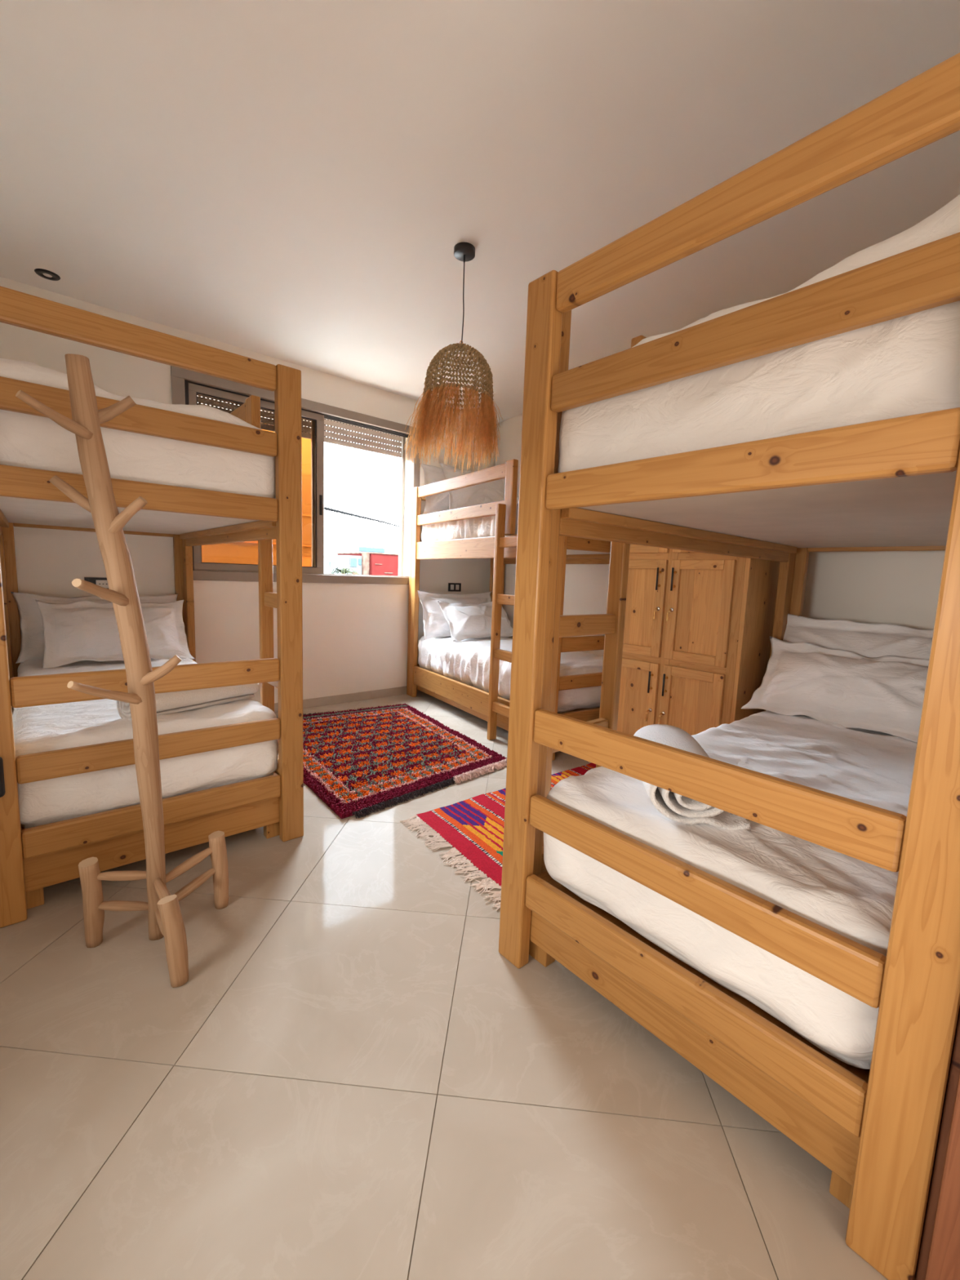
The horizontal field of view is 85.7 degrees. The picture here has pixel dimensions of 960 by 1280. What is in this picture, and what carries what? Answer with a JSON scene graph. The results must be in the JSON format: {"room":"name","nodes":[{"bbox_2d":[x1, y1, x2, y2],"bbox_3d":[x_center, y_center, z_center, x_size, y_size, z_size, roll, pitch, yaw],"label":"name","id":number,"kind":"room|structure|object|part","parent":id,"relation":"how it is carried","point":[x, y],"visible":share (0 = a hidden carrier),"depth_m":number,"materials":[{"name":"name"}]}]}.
{"room":"dormitory","nodes":[
{"label":"dormitory","id":0,"kind":"room"},
{"bbox_2d":[0,276,495,702],"bbox_3d":[-1.351,-0.750,4.403,4.863,3.011,0.250,-4,9,-40],"label":"wall","id":1,"kind":"structure","parent":0,"point":[355,636],"depth_m":3.94,"materials":[{"name":"paint"}]},
{"bbox_2d":[84,577,109,589],"bbox_3d":[-2.452,-0.361,3.338,0.156,0.084,0.009,-4,9,-40],"label":"power socket","id":2,"kind":"object","parent":1,"relation":"attached to","point":[100,581],"visible":0.49,"depth_m":3.33,"materials":[{"name":"black plastic"}]},
{"bbox_2d":[170,365,420,584],"bbox_3d":[-1.428,-1.195,4.296,1.994,1.420,0.328,-4,9,-40],"label":"window","id":3,"kind":"structure","parent":1,"relation":"in","point":[186,384],"depth_m":4.21,"materials":[{"name":"metal"}]},
{"bbox_3d":[-1.637,-1.766,3.873,0.977,0.050,0.027,-4,9,-40],"label":"sash rail","id":4,"kind":"part","parent":3,"relation":"part of","materials":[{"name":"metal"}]},
{"bbox_3d":[-1.682,-0.554,4.023,0.977,0.050,0.027,-4,9,-40],"label":"sash rail","id":5,"kind":"part","parent":3,"relation":"part of","materials":[{"name":"metal"}]},
{"bbox_2d":[197,394,401,457],"bbox_3d":[-1.437,-1.784,4.260,1.846,0.236,0.010,-4,9,-40],"label":"roller shutter","id":6,"kind":"object","parent":3,"relation":"attached to","point":[375,440],"visible":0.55,"depth_m":4.47,"materials":[{"name":"grey metal"}]},
{"bbox_3d":[-1.384,-0.512,4.300,1.994,0.068,0.118,-4,9,-40],"label":"frame sill","id":7,"kind":"part","parent":3,"relation":"part of","materials":[{"name":"metal"}]},
{"bbox_3d":[-1.304,-1.106,4.244,0.024,0.160,0.005,-4,9,-40],"label":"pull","id":8,"kind":"part","parent":3,"relation":"part of","materials":[{"name":"black metal"}]},
{"bbox_2d":[274,686,422,712],"bbox_3d":[-1.431,0.531,4.360,3.953,0.075,0.012,-4,9,-40],"label":"baseboard","id":9,"kind":"structure","parent":1,"relation":"attached to","point":[339,699],"depth_m":4.60,"materials":[{"name":"tile"}]},
{"bbox_2d":[448,582,461,591],"bbox_3d":[-0.255,-0.531,5.214,0.156,0.084,0.009,-4,9,-40],"label":"light switch","id":10,"kind":"object","parent":1,"relation":"attached to","point":[455,587],"visible":1,"depth_m":5.21,"materials":[{"name":"black plastic"}]},
{"bbox_2d":[0,691,887,1279],"bbox_3d":[0.325,1.063,1.710,6.003,0.200,6.897,-4,9,-40],"label":"floor","id":11,"kind":"structure","parent":0,"point":[349,1077],"depth_m":1.13,"materials":[{"name":"tile"}]},
{"bbox_2d":[15,353,228,987],"bbox_3d":[-0.984,0.099,1.482,0.362,1.678,0.383,1,7,-9],"label":"coat rack","id":12,"kind":"object","parent":11,"relation":"on","point":[165,916],"visible":1,"depth_m":1.46,"materials":[{"name":"brown wood"}]},
{"bbox_3d":[-1.160,0.788,1.550,0.054,0.278,0.051,-5,15,-40],"label":"leg","id":13,"kind":"part","parent":12,"relation":"part of","materials":[{"name":"brown wood"}]},
{"bbox_3d":[-0.847,0.835,1.438,0.056,0.239,0.052,-9,2,-40],"label":"leg","id":14,"kind":"part","parent":12,"relation":"part of","materials":[{"name":"brown wood"}]},
{"bbox_3d":[-0.881,0.779,1.753,0.053,0.264,0.051,-7,13,-40],"label":"leg","id":15,"kind":"part","parent":12,"relation":"part of","materials":[{"name":"brown wood"}]},
{"bbox_2d":[0,285,303,928],"bbox_3d":[-1.750,-0.197,2.598,1.062,1.928,2.045,-4,9,-40],"label":"bunk bed","id":16,"kind":"object","parent":11,"relation":"on","point":[33,859],"visible":0.76,"depth_m":1.89,"materials":[{"name":"brown wood"}]},
{"bbox_2d":[0,756,5,797],"bbox_3d":[-1.509,0.418,1.522,0.162,0.130,0.025,-4,9,-40],"label":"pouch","id":17,"kind":"object","parent":16,"relation":"hanging from","point":[2,791],"visible":1,"depth_m":1.57,"materials":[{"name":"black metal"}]},
{"bbox_3d":[-2.769,-0.286,3.035,0.092,1.922,0.045,-4,9,-40],"label":"post","id":18,"kind":"part","parent":16,"relation":"part of","materials":[{"name":"brown wood"}]},
{"bbox_3d":[-1.468,-0.052,1.533,0.092,1.922,0.045,-4,9,-40],"label":"post","id":19,"kind":"part","parent":16,"relation":"part of","materials":[{"name":"brown wood"}]},
{"bbox_3d":[-2.407,-0.725,3.276,0.816,0.086,0.035,-4,9,-40],"label":"head rail","id":20,"kind":"part","parent":16,"relation":"part of","materials":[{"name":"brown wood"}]},
{"bbox_2d":[0,358,275,498],"bbox_3d":[-1.753,-0.794,2.498,0.888,0.401,1.967,-4,9,-40],"label":"mattress","id":21,"kind":"object","parent":16,"relation":"on","point":[26,440],"visible":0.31,"depth_m":1.76,"materials":[{"name":"white fabric"}]},
{"bbox_3d":[-1.092,-0.979,1.718,0.816,0.093,0.035,-4,9,-40],"label":"guard rail","id":22,"kind":"part","parent":16,"relation":"part of","materials":[{"name":"brown wood"}]},
{"bbox_3d":[-1.101,-0.736,1.748,0.816,0.089,0.035,-4,9,-40],"label":"guard rail","id":23,"kind":"part","parent":16,"relation":"part of","materials":[{"name":"brown wood"}]},
{"bbox_3d":[-1.110,-0.490,1.779,0.816,0.090,0.035,-4,9,-40],"label":"frame rail","id":24,"kind":"part","parent":16,"relation":"part of","materials":[{"name":"brown wood"}]},
{"bbox_3d":[-1.134,0.141,1.857,0.816,0.094,0.035,-4,9,-40],"label":"guard rail","id":25,"kind":"part","parent":16,"relation":"part of","materials":[{"name":"brown wood"}]},
{"bbox_2d":[12,657,278,828],"bbox_3d":[-1.790,0.351,2.641,0.878,0.324,1.948,-4,9,-40],"label":"mattress","id":26,"kind":"object","parent":16,"relation":"on","point":[48,727],"visible":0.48,"depth_m":1.94,"materials":[{"name":"white fabric"}]},
{"bbox_2d":[10,591,177,663],"bbox_3d":[-2.383,-0.091,3.283,0.864,0.417,0.215,-3,9,-36],"label":"pillow","id":27,"kind":"object","parent":26,"relation":"on","point":[33,644],"visible":0.2,"depth_m":3.05,"materials":[{"name":"white fabric"}]},
{"bbox_2d":[35,599,195,668],"bbox_3d":[-2.194,-0.045,3.151,0.761,0.392,0.294,-4,9,-41],"label":"pillow","id":28,"kind":"object","parent":26,"relation":"on","point":[83,629],"visible":0.87,"depth_m":3.04,"materials":[{"name":"white fabric"}]},
{"bbox_2d":[116,683,258,720],"bbox_3d":[-1.195,0.227,2.164,0.139,0.116,0.532,6,8,31],"label":"blanket","id":29,"kind":"object","parent":26,"relation":"on","point":[167,703],"visible":0.56,"depth_m":2.11,"materials":[{"name":"white fabric"}]},
{"bbox_3d":[-1.143,0.387,1.887,0.816,0.088,0.035,-4,9,-40],"label":"guard rail","id":30,"kind":"part","parent":16,"relation":"part of","materials":[{"name":"brown wood"}]},
{"bbox_3d":[-1.152,0.632,1.917,0.816,0.095,0.035,-4,9,-40],"label":"rail","id":31,"kind":"part","parent":16,"relation":"part of","materials":[{"name":"brown wood"}]},
{"bbox_3d":[-2.079,-0.333,3.624,0.092,1.922,0.045,-4,9,-40],"label":"post","id":32,"kind":"part","parent":16,"relation":"part of","materials":[{"name":"brown wood"}]},
{"bbox_3d":[-1.399,-0.610,2.838,0.035,0.154,1.779,-4,9,-40],"label":"rail","id":33,"kind":"part","parent":16,"relation":"part of","materials":[{"name":"brown wood"}]},
{"bbox_3d":[-1.519,-1.145,2.935,0.035,0.093,1.352,-4,9,-40],"label":"guard rail","id":34,"kind":"part","parent":16,"relation":"part of","materials":[{"name":"brown wood"}]},
{"bbox_3d":[-1.057,-0.873,2.418,0.041,0.492,0.090,-4,9,-40],"label":"guard post","id":35,"kind":"part","parent":16,"relation":"part of","materials":[{"name":"brown wood"}]},
{"bbox_3d":[-1.441,0.525,2.978,0.035,0.170,1.779,-4,9,-40],"label":"rail","id":36,"kind":"part","parent":16,"relation":"part of","materials":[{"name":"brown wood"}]},
{"bbox_3d":[-0.779,-0.099,2.122,0.092,1.922,0.045,-4,9,-40],"label":"post","id":37,"kind":"part","parent":16,"relation":"part of","materials":[{"name":"brown wood"}]},
{"bbox_2d":[277,702,506,818],"bbox_3d":[-0.708,0.679,3.541,1.380,0.034,1.887,-4,9,-40],"label":"rug","id":38,"kind":"object","parent":11,"relation":"on","point":[361,760],"visible":0.87,"depth_m":3.21,"materials":[{"name":"fabric"}]},
{"bbox_2d":[400,762,595,910],"bbox_3d":[0.426,0.862,2.507,1.510,0.010,0.930,-4,9,-40],"label":"rug","id":39,"kind":"object","parent":11,"relation":"on","point":[473,827],"visible":0.29,"depth_m":2.33,"materials":[{"name":"fabric"}]},
{"bbox_2d":[406,458,610,760],"bbox_3d":[0.278,-0.325,4.247,1.062,1.928,2.045,-2,8,-33],"label":"bunk bed","id":40,"kind":"object","parent":11,"relation":"on","point":[501,548],"visible":0.49,"depth_m":3.79,"materials":[{"name":"brown wood"}]},
{"bbox_3d":[-0.619,-0.430,4.850,0.092,1.922,0.045,-2,8,-33],"label":"post","id":41,"kind":"part","parent":40,"relation":"part of","materials":[{"name":"brown wood"}]},
{"bbox_3d":[-0.185,-0.993,4.103,0.035,0.089,1.352,-2,8,-33],"label":"guard rail","id":42,"kind":"part","parent":40,"relation":"part of","materials":[{"name":"brown wood"}]},
{"bbox_3d":[-0.122,0.435,4.099,0.035,0.170,1.779,-2,8,-33],"label":"rail","id":43,"kind":"part","parent":40,"relation":"part of","materials":[{"name":"brown wood"}]},
{"bbox_3d":[-0.176,-1.236,4.073,0.035,0.093,1.352,-2,8,-33],"label":"guard rail","id":44,"kind":"part","parent":40,"relation":"part of","materials":[{"name":"brown wood"}]},
{"bbox_3d":[-0.080,-0.699,3.958,0.035,0.154,1.779,-2,8,-33],"label":"rail","id":45,"kind":"part","parent":40,"relation":"part of","materials":[{"name":"brown wood"}]},
{"bbox_2d":[421,497,519,542],"bbox_3d":[0.314,-0.892,4.188,0.910,0.353,1.950,-2,8,-33],"label":"mattress","id":46,"kind":"object","parent":40,"relation":"on","point":[484,526],"visible":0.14,"depth_m":4.08,"materials":[{"name":"white fabric"}]},
{"bbox_2d":[420,462,449,514],"bbox_3d":[-0.192,-1.356,4.810,0.821,0.460,0.190,-4,9,-39],"label":"pillow","id":47,"kind":"object","parent":46,"relation":"on","point":[438,502],"visible":0.22,"depth_m":4.59,"materials":[{"name":"white fabric"}]},
{"bbox_2d":[439,462,505,509],"bbox_3d":[-0.005,-1.350,4.790,0.781,0.474,0.243,-3,9,-38],"label":"pillow","id":48,"kind":"object","parent":46,"relation":"on","point":[494,491],"visible":0.39,"depth_m":4.65,"materials":[{"name":"white fabric"}]},
{"bbox_3d":[0.144,-0.463,5.341,0.092,1.922,0.045,-2,8,-33],"label":"post","id":49,"kind":"part","parent":40,"relation":"part of","materials":[{"name":"brown wood"}]},
{"bbox_2d":[417,635,603,713],"bbox_3d":[0.267,0.216,4.319,0.919,0.360,1.950,-2,8,-33],"label":"mattress","id":50,"kind":"object","parent":40,"relation":"on","point":[467,661],"visible":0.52,"depth_m":4.02,"materials":[{"name":"white fabric"}]},
{"bbox_2d":[417,590,491,639],"bbox_3d":[-0.198,-0.248,4.959,0.902,0.444,0.211,-4,9,-39],"label":"pillow","id":51,"kind":"object","parent":50,"relation":"on","point":[435,624],"visible":0.56,"depth_m":4.75,"materials":[{"name":"white fabric"}]},
{"bbox_2d":[437,600,512,640],"bbox_3d":[-0.012,-0.187,4.855,0.780,0.349,0.296,-3,9,-38],"label":"pillow","id":52,"kind":"object","parent":50,"relation":"on","point":[464,620],"visible":0.91,"depth_m":4.73,"materials":[{"name":"white fabric"}]},
{"bbox_3d":[0.206,-0.959,3.496,0.041,0.492,0.090,-2,8,-33],"label":"guard post","id":53,"kind":"part","parent":40,"relation":"part of","materials":[{"name":"brown wood"}]},
{"bbox_3d":[0.717,-0.733,4.473,0.035,0.154,1.779,-2,8,-33],"label":"rail","id":54,"kind":"part","parent":40,"relation":"part of","materials":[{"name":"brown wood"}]},
{"bbox_3d":[0.465,-0.184,3.186,0.092,1.922,0.045,-2,8,-33],"label":"post","id":55,"kind":"part","parent":40,"relation":"part of","materials":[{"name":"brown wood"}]},
{"bbox_3d":[0.818,0.507,3.522,0.816,0.095,0.035,-2,8,-33],"label":"rail","id":56,"kind":"part","parent":40,"relation":"part of","materials":[{"name":"brown wood"}]},
{"bbox_3d":[0.827,0.262,3.492,0.816,0.088,0.035,-2,8,-33],"label":"guard rail","id":57,"kind":"part","parent":40,"relation":"part of","materials":[{"name":"brown wood"}]},
{"bbox_3d":[0.836,0.016,3.462,0.816,0.094,0.035,-2,8,-33],"label":"guard rail","id":58,"kind":"part","parent":40,"relation":"part of","materials":[{"name":"brown wood"}]},
{"bbox_3d":[0.860,-0.615,3.384,0.816,0.090,0.035,-2,8,-33],"label":"frame rail","id":59,"kind":"part","parent":40,"relation":"part of","materials":[{"name":"brown wood"}]},
{"bbox_2d":[617,543,780,735],"bbox_3d":[1.241,-0.168,3.066,0.599,1.975,0.850,-4,9,-40],"label":"wardrobe","id":60,"kind":"object","parent":11,"relation":"on","point":[698,630],"visible":0.41,"depth_m":2.81,"materials":[{"name":"brown wood"}]},
{"bbox_3d":[0.855,0.412,3.186,0.008,0.513,0.079,-4,9,-40],"label":"door panel","id":61,"kind":"part","parent":60,"relation":"part of","materials":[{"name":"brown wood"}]},
{"bbox_3d":[0.877,-0.203,3.110,0.008,0.448,0.079,-4,9,-40],"label":"door panel","id":62,"kind":"part","parent":60,"relation":"part of","materials":[{"name":"brown wood"}]},
{"bbox_3d":[0.906,0.422,3.127,0.008,0.513,0.079,-4,9,-40],"label":"door panel","id":63,"kind":"part","parent":60,"relation":"part of","materials":[{"name":"brown wood"}]},
{"bbox_3d":[0.911,0.142,3.087,0.023,0.052,0.238,-4,9,-40],"label":"door rail","id":64,"kind":"part","parent":60,"relation":"part of","materials":[{"name":"brown wood"}]},
{"bbox_3d":[0.914,0.054,3.076,0.023,0.052,0.238,-4,9,-40],"label":"door rail","id":65,"kind":"part","parent":60,"relation":"part of","materials":[{"name":"brown wood"}]},
{"bbox_3d":[0.929,-0.194,3.051,0.008,0.448,0.079,-4,9,-40],"label":"door panel","id":66,"kind":"part","parent":60,"relation":"part of","materials":[{"name":"brown wood"}]},
{"bbox_3d":[0.934,0.098,3.092,0.018,0.080,0.315,-4,9,-40],"label":"rail","id":67,"kind":"part","parent":60,"relation":"part of","materials":[{"name":"brown wood"}]},
{"bbox_3d":[0.958,0.431,3.067,0.008,0.513,0.079,-4,9,-40],"label":"door panel","id":68,"kind":"part","parent":60,"relation":"part of","materials":[{"name":"brown wood"}]},
{"bbox_3d":[0.932,-0.441,3.015,0.023,0.052,0.238,-4,9,-40],"label":"door rail","id":69,"kind":"part","parent":60,"relation":"part of","materials":[{"name":"brown wood"}]},
{"bbox_3d":[0.936,-0.531,3.004,0.023,0.052,0.238,-4,9,-40],"label":"door rail","id":70,"kind":"part","parent":60,"relation":"part of","materials":[{"name":"brown wood"}]},
{"bbox_3d":[0.968,0.241,2.964,0.010,0.125,0.010,-4,9,-40],"label":"handle","id":71,"kind":"part","parent":60,"relation":"part of","materials":[{"name":"black metal"}]},
{"bbox_3d":[0.956,-0.487,3.020,0.018,0.080,0.315,-4,9,-40],"label":"rail","id":72,"kind":"part","parent":60,"relation":"part of","materials":[{"name":"brown wood"}]},
{"bbox_3d":[0.981,-0.184,2.991,0.008,0.448,0.079,-4,9,-40],"label":"door panel","id":73,"kind":"part","parent":60,"relation":"part of","materials":[{"name":"brown wood"}]},
{"bbox_3d":[0.990,-0.342,2.892,0.010,0.125,0.010,-4,9,-40],"label":"handle","id":74,"kind":"part","parent":60,"relation":"part of","materials":[{"name":"black metal"}]},
{"bbox_3d":[1.026,0.252,2.897,0.010,0.125,0.010,-4,9,-40],"label":"handle","id":75,"kind":"part","parent":60,"relation":"part of","materials":[{"name":"black metal"}]},
{"bbox_3d":[1.048,-0.331,2.825,0.010,0.125,0.010,-4,9,-40],"label":"handle","id":76,"kind":"part","parent":60,"relation":"part of","materials":[{"name":"black metal"}]},
{"bbox_3d":[1.097,0.456,2.907,0.008,0.513,0.079,-4,9,-40],"label":"door panel","id":77,"kind":"part","parent":60,"relation":"part of","materials":[{"name":"brown wood"}]},
{"bbox_3d":[1.119,-0.160,2.831,0.008,0.448,0.079,-4,9,-40],"label":"door panel","id":78,"kind":"part","parent":60,"relation":"part of","materials":[{"name":"brown wood"}]},
{"bbox_3d":[1.148,0.465,2.847,0.008,0.513,0.079,-4,9,-40],"label":"door panel","id":79,"kind":"part","parent":60,"relation":"part of","materials":[{"name":"brown wood"}]},
{"bbox_3d":[1.178,-0.487,2.725,0.023,0.052,0.238,-4,9,-40],"label":"door rail","id":80,"kind":"part","parent":60,"relation":"part of","materials":[{"name":"brown wood"}]},
{"bbox_3d":[1.153,0.185,2.808,0.023,0.052,0.238,-4,9,-40],"label":"door rail","id":81,"kind":"part","parent":60,"relation":"part of","materials":[{"name":"brown wood"}]},
{"bbox_3d":[1.156,0.098,2.797,0.023,0.052,0.238,-4,9,-40],"label":"door rail","id":82,"kind":"part","parent":60,"relation":"part of","materials":[{"name":"brown wood"}]},
{"bbox_3d":[1.178,0.142,2.810,0.018,0.080,0.315,-4,9,-40],"label":"rail","id":83,"kind":"part","parent":60,"relation":"part of","materials":[{"name":"brown wood"}]},
{"bbox_3d":[1.171,-0.150,2.771,0.008,0.448,0.079,-4,9,-40],"label":"door panel","id":84,"kind":"part","parent":60,"relation":"part of","materials":[{"name":"brown wood"}]},
{"bbox_3d":[1.174,-0.398,2.736,0.023,0.052,0.238,-4,9,-40],"label":"door rail","id":85,"kind":"part","parent":60,"relation":"part of","materials":[{"name":"brown wood"}]},
{"bbox_3d":[1.200,0.474,2.788,0.008,0.513,0.079,-4,9,-40],"label":"door panel","id":86,"kind":"part","parent":60,"relation":"part of","materials":[{"name":"brown wood"}]},
{"bbox_3d":[1.200,-0.444,2.738,0.018,0.080,0.315,-4,9,-40],"label":"rail","id":87,"kind":"part","parent":60,"relation":"part of","materials":[{"name":"brown wood"}]},
{"bbox_3d":[1.222,-0.141,2.712,0.008,0.448,0.079,-4,9,-40],"label":"door panel","id":88,"kind":"part","parent":60,"relation":"part of","materials":[{"name":"brown wood"}]},
{"bbox_3d":[1.525,-0.109,2.784,0.540,1.950,0.022,-4,9,-40],"label":"panel","id":89,"kind":"part","parent":60,"relation":"part of","materials":[{"name":"brown wood"}]},
{"bbox_2d":[498,52,959,1279],"bbox_3d":[1.171,0.011,1.793,2.045,1.928,1.062,-4,9,-40],"label":"bunk bed","id":90,"kind":"object","parent":11,"relation":"on","point":[893,484],"visible":0.9,"depth_m":1.02,"materials":[{"name":"brown wood"}]},
{"bbox_3d":[0.137,0.017,1.462,0.045,1.922,0.092,-4,9,-40],"label":"post","id":91,"kind":"part","parent":90,"relation":"part of","materials":[{"name":"brown wood"}]},
{"bbox_3d":[0.855,0.704,2.218,1.779,0.170,0.035,-4,9,-40],"label":"rail","id":92,"kind":"part","parent":90,"relation":"part of","materials":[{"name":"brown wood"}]},
{"bbox_3d":[0.523,-0.727,1.709,0.090,0.492,0.041,-4,9,-40],"label":"guard post","id":93,"kind":"part","parent":90,"relation":"part of","materials":[{"name":"brown wood"}]},
{"bbox_3d":[0.897,-0.430,2.077,1.779,0.154,0.035,-4,9,-40],"label":"rail","id":94,"kind":"part","parent":90,"relation":"part of","materials":[{"name":"brown wood"}]},
{"bbox_3d":[0.408,0.778,1.210,0.035,0.095,0.816,-4,9,-40],"label":"rail","id":95,"kind":"part","parent":90,"relation":"part of","materials":[{"name":"brown wood"}]},
{"bbox_3d":[0.417,0.533,1.180,0.035,0.088,0.816,-4,9,-40],"label":"guard rail","id":96,"kind":"part","parent":90,"relation":"part of","materials":[{"name":"brown wood"}]},
{"bbox_3d":[0.426,0.287,1.149,0.035,0.094,0.816,-4,9,-40],"label":"guard rail","id":97,"kind":"part","parent":90,"relation":"part of","materials":[{"name":"brown wood"}]},
{"bbox_2d":[543,710,917,1069],"bbox_3d":[1.167,0.558,1.834,1.949,0.327,0.878,-4,9,-40],"label":"mattress","id":98,"kind":"object","parent":90,"relation":"on","point":[852,898],"visible":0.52,"depth_m":1.21,"materials":[{"name":"white fabric"}]},
{"bbox_2d":[633,724,751,830],"bbox_3d":[0.578,0.359,1.467,0.260,0.148,0.445,3,7,10],"label":"towel","id":99,"kind":"object","parent":98,"relation":"on","point":[679,808],"visible":0.3,"depth_m":1.29,"materials":[{"name":"white fabric"}]},
{"bbox_2d":[741,636,928,742],"bbox_3d":[1.649,0.206,2.296,0.302,0.349,0.801,-4,9,-41],"label":"pillow","id":100,"kind":"object","parent":98,"relation":"on","point":[885,694],"visible":0.83,"depth_m":2.26,"materials":[{"name":"white fabric"}]},
{"bbox_2d":[782,613,933,659],"bbox_3d":[1.813,0.139,2.434,0.218,0.482,0.886,-5,10,-43],"label":"pillow","id":101,"kind":"object","parent":98,"relation":"on","point":[864,639],"visible":0.22,"depth_m":2.44,"materials":[{"name":"white fabric"}]},
{"bbox_3d":[0.450,-0.345,1.071,0.035,0.090,0.816,-4,9,-40],"label":"frame rail","id":102,"kind":"part","parent":90,"relation":"part of","materials":[{"name":"brown wood"}]},
{"bbox_3d":[0.459,-0.591,1.041,0.035,0.089,0.816,-4,9,-40],"label":"guard rail","id":103,"kind":"part","parent":90,"relation":"part of","materials":[{"name":"brown wood"}]},
{"bbox_3d":[0.468,-0.834,1.011,0.035,0.093,0.816,-4,9,-40],"label":"guard rail","id":104,"kind":"part","parent":90,"relation":"part of","materials":[{"name":"brown wood"}]},
{"bbox_2d":[557,194,959,472],"bbox_3d":[1.218,-0.588,1.687,1.969,0.410,0.900,-4,9,-40],"label":"mattress","id":105,"kind":"object","parent":90,"relation":"on","point":[908,365],"visible":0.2,"depth_m":0.94,"materials":[{"name":"white fabric"}]},
{"bbox_3d":[1.655,-0.088,2.760,0.045,1.922,0.092,-4,9,-40],"label":"post","id":106,"kind":"part","parent":90,"relation":"part of","materials":[{"name":"brown wood"}]},
{"bbox_3d":[1.963,-0.451,2.365,0.035,0.086,0.816,-4,9,-40],"label":"head rail","id":107,"kind":"part","parent":90,"relation":"part of","materials":[{"name":"brown wood"}]},
{"bbox_3d":[0.727,0.123,0.780,0.045,1.922,0.092,-4,9,-40],"label":"post","id":108,"kind":"part","parent":90,"relation":"part of","materials":[{"name":"brown wood"}]},
{"bbox_2d":[915,1013,959,1279],"bbox_3d":[1.046,0.046,0.941,0.795,2.042,0.062,-4,9,-40],"label":"door","id":109,"kind":"structure","parent":11,"relation":"on","point":[939,1259],"depth_m":0.80,"materials":[{"name":"brown wood"}]},
{"bbox_2d":[0,0,959,423],"bbox_3d":[0.432,-1.824,1.353,6.003,0.200,6.897,-4,9,-40],"label":"ceiling","id":110,"kind":"structure","parent":0,"point":[299,182],"depth_m":1.94,"materials":[{"name":"paint"}]},
{"bbox_2d":[34,268,60,280],"bbox_3d":[-2.382,-2.010,2.852,0.112,0.006,0.112,-4,9,-40],"label":"recessed light","id":111,"kind":"object","parent":110,"relation":"in","point":[44,273],"visible":1,"depth_m":2.85,"materials":[{"name":"black metal"}]},
{"bbox_2d":[404,242,502,472],"bbox_3d":[-0.126,-1.369,2.540,0.455,1.036,0.430,-2,8,-28],"label":"pendant lamp","id":112,"kind":"object","parent":110,"relation":"hanging from","point":[431,413],"visible":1,"depth_m":2.46,"materials":[{"name":"brown wicker"}]},
{"bbox_3d":[-0.097,-1.318,2.557,0.355,0.265,0.360,0,7,-41],"label":"lamp shade","id":113,"kind":"part","parent":112,"relation":"part of","materials":[{"name":"wicker"}]},
{"bbox_3d":[-0.081,-1.645,2.523,0.011,0.420,0.006,0,7,-18],"label":"cord","id":114,"kind":"part","parent":112,"relation":"part of","materials":[{"name":"black metal"}]},
{"bbox_2d":[494,413,945,656],"bbox_3d":[1.451,-0.554,3.666,0.248,3.011,5.030,-2,8,-33],"label":"wall","id":115,"kind":"structure","parent":0,"point":[899,588],"depth_m":2.71,"materials":[{"name":"paint"}]},
{"label":"outside","id":116,"kind":"structure","parent":0,"visible":0},
{"bbox_3d":[-38.621,-4.425,75.619,200.000,0.300,155.200,-4,9,-40],"label":"ground","id":117,"kind":"structure","parent":116,"visible":0},
{"bbox_2d":[201,429,311,566],"bbox_3d":[-5.387,1.600,5.032,6.188,7.500,4.014,-4,9,-40],"label":"building","id":118,"kind":"structure","parent":117,"relation":"on","point":[241,553],"depth_m":4.96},
{"bbox_3d":[-1.756,-0.678,5.157,0.140,0.295,0.014,-4,9,-40],"label":"panel","id":119,"kind":"part","parent":118,"relation":"part of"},
{"bbox_2d":[330,567,359,574],"bbox_3d":[-7.991,-1.002,30.048,1.877,6.342,1.813,-4,9,-40],"label":"palm tree","id":120,"kind":"object","parent":117,"relation":"on","point":[343,571],"visible":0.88,"depth_m":29.62,"materials":[{"name":"green plant"}]},
{"bbox_2d":[324,552,369,574],"bbox_3d":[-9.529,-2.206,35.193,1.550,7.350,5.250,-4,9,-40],"label":"building","id":121,"kind":"structure","parent":117,"relation":"on","point":[361,564],"depth_m":33.19,"materials":[{"name":"stone"}]},
{"bbox_3d":[-8.089,-4.927,32.759,0.200,0.490,0.020,-4,9,-40],"label":"pane","id":122,"kind":"part","parent":121,"relation":"part of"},
{"bbox_3d":[-7.918,-4.939,32.905,0.190,0.490,0.020,-4,9,-40],"label":"pane","id":123,"kind":"part","parent":121,"relation":"part of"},
{"bbox_2d":[335,546,384,555],"bbox_3d":[-9.755,-3.378,41.873,2.200,8.020,4.050,-4,9,-40],"label":"building","id":124,"kind":"structure","parent":117,"relation":"on","point":[361,549],"depth_m":39.93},
{"bbox_3d":[-8.330,-6.975,39.917,2.200,0.300,0.100,-4,9,-40],"label":"railing","id":125,"kind":"part","parent":124,"relation":"part of","materials":[{"name":"white"}]},
{"bbox_2d":[337,552,398,576],"bbox_3d":[-7.410,-2.309,36.458,3.300,7.400,5.080,-4,9,-40],"label":"building","id":126,"kind":"structure","parent":117,"relation":"on","point":[380,563],"depth_m":33.82,"materials":[{"name":"stone"}]},
{"bbox_3d":[-2.334,0.143,16.915,0.800,7.700,0.200,-4,9,-40],"label":"utility pole","id":127,"kind":"object","parent":117,"relation":"on","visible":0},
{"bbox_2d":[324,506,399,527],"bbox_3d":[-1.944,-2.440,10.853,0.043,0.769,11.412,2,7,-3],"label":"power cable","id":128,"kind":"object","parent":127,"relation":"attached to","point":[325,508],"visible":0.65,"depth_m":7.32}
]}

